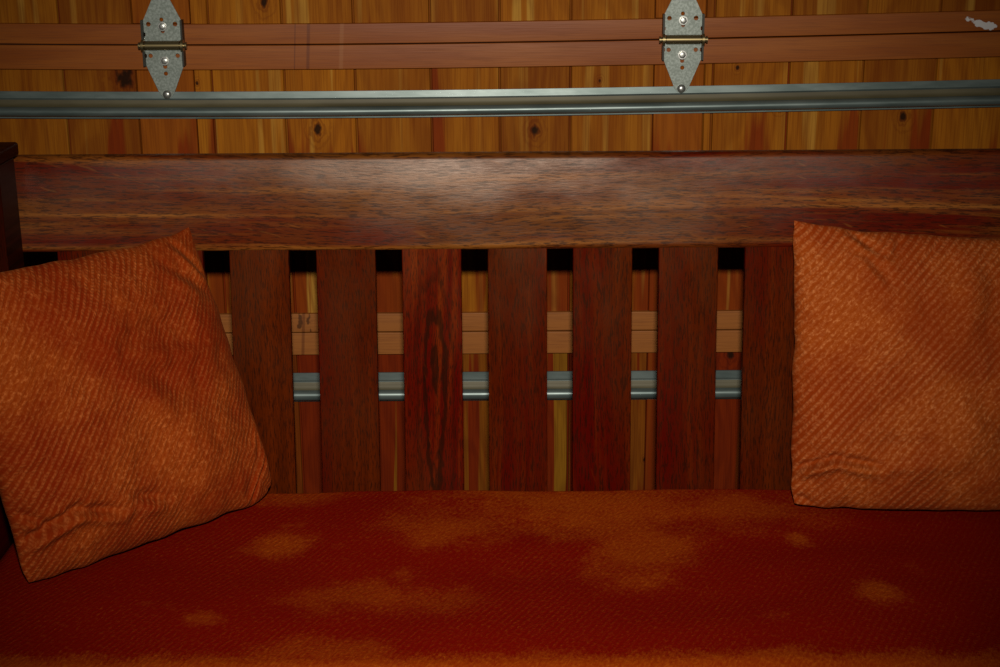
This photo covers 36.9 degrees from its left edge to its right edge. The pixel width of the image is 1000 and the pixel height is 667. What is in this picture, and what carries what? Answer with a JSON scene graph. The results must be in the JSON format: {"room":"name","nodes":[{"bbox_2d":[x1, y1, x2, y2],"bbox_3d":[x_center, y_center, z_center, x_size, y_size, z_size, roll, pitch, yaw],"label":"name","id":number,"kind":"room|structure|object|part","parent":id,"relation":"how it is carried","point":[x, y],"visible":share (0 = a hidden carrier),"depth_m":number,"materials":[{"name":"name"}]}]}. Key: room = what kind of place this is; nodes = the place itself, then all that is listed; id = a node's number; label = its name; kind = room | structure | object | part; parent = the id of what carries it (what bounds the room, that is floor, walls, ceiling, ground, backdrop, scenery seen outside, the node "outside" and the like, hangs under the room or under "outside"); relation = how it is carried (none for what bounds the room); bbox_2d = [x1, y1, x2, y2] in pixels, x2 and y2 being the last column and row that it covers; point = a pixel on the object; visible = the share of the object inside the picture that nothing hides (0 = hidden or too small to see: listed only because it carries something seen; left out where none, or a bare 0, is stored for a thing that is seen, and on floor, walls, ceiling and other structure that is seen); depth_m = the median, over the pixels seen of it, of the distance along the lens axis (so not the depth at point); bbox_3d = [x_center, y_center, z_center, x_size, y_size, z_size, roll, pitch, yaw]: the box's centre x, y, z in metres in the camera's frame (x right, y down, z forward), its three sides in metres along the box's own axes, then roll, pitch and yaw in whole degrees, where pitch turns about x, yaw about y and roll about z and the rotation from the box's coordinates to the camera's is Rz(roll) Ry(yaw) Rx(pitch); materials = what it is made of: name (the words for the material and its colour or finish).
{"room":"garage","nodes":[
{"label":"garage","id":0,"kind":"room"},
{"bbox_3d":[0.007,1.103,1.218,6.000,0.100,4.100,0,17,0],"label":"floor","id":1,"kind":"structure","parent":0,"visible":0},
{"bbox_2d":[0,142,999,559],"bbox_3d":[0.219,0.285,2.037,2.017,0.995,0.768,0,17,0],"label":"bench","id":2,"kind":"object","parent":1,"relation":"on","point":[687,205],"visible":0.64,"depth_m":2.27,"materials":[{"name":"brown wood"}]},
{"bbox_3d":[-0.745,0.444,2.058,0.024,0.110,0.558,0,17,0],"label":"rail","id":3,"kind":"part","parent":2,"relation":"part of","materials":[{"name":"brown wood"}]},
{"bbox_3d":[-0.746,0.216,2.321,0.062,0.974,0.075,0,17,0],"label":"post","id":4,"kind":"part","parent":2,"relation":"part of","materials":[{"name":"brown wood"}]},
{"bbox_2d":[0,489,999,666],"bbox_3d":[0.224,0.367,2.072,1.865,0.109,0.554,0,17,0],"label":"seat cushion","id":5,"kind":"object","parent":2,"relation":"on","point":[661,577],"visible":0.9,"depth_m":2.00,"materials":[{"name":"red fabric"}]},
{"bbox_2d":[0,227,270,581],"bbox_3d":[-0.538,0.088,2.097,0.181,0.416,0.455,13,21,38],"label":"throw pillow","id":6,"kind":"object","parent":5,"relation":"on","point":[127,421],"visible":1,"depth_m":2.04,"materials":[{"name":"orange fabric"}]},
{"bbox_2d":[791,220,999,510],"bbox_3d":[0.646,0.048,2.210,0.430,0.416,0.175,0,17,0],"label":"throw pillow","id":7,"kind":"object","parent":5,"relation":"on","point":[896,363],"visible":1,"depth_m":2.17,"materials":[{"name":"orange fabric"}]},
{"bbox_3d":[0.205,-0.203,2.270,1.907,0.144,0.042,0,17,0],"label":"rail","id":8,"kind":"part","parent":2,"relation":"part of","materials":[{"name":"brown wood"}]},
{"bbox_2d":[0,0,999,493],"bbox_3d":[-0.009,-0.275,2.736,2.918,1.635,0.060,0,17,0],"label":"wall","id":9,"kind":"structure","parent":1,"relation":"on","point":[715,74],"depth_m":2.69,"materials":[{"name":"red wood"}]},
{"bbox_3d":[0.000,-0.025,2.818,2.900,0.038,0.013,0,17,0],"label":"rail","id":10,"kind":"part","parent":9,"relation":"part of","materials":[{"name":"brown wood"}]},
{"bbox_3d":[0.000,0.016,2.830,2.900,0.043,0.013,0,17,0],"label":"rail","id":11,"kind":"part","parent":9,"relation":"part of","materials":[{"name":"brown wood"}]},
{"bbox_3d":[-0.006,0.247,2.913,2.918,0.528,0.021,0,17,0],"label":"board panel","id":12,"kind":"part","parent":9,"relation":"part of","materials":[{"name":"red wood"}]},
{"bbox_3d":[-0.003,-0.511,2.672,2.900,0.075,0.013,0,17,0],"label":"rail","id":13,"kind":"part","parent":9,"relation":"part of","materials":[{"name":"brown wood"}]},
{"bbox_3d":[-0.004,-0.550,2.661,2.900,0.068,0.013,0,17,0],"label":"rail","id":14,"kind":"part","parent":9,"relation":"part of","materials":[{"name":"brown wood"}]},
{"bbox_3d":[-0.012,-0.792,2.602,2.918,0.560,0.021,0,17,0],"label":"board panel","id":15,"kind":"part","parent":9,"relation":"part of","materials":[{"name":"brown wood"}]},
{"bbox_3d":[-0.009,-0.280,2.755,2.918,0.558,0.021,0,17,0],"label":"board panel","id":16,"kind":"part","parent":9,"relation":"part of","materials":[{"name":"brown wood"}]}
]}

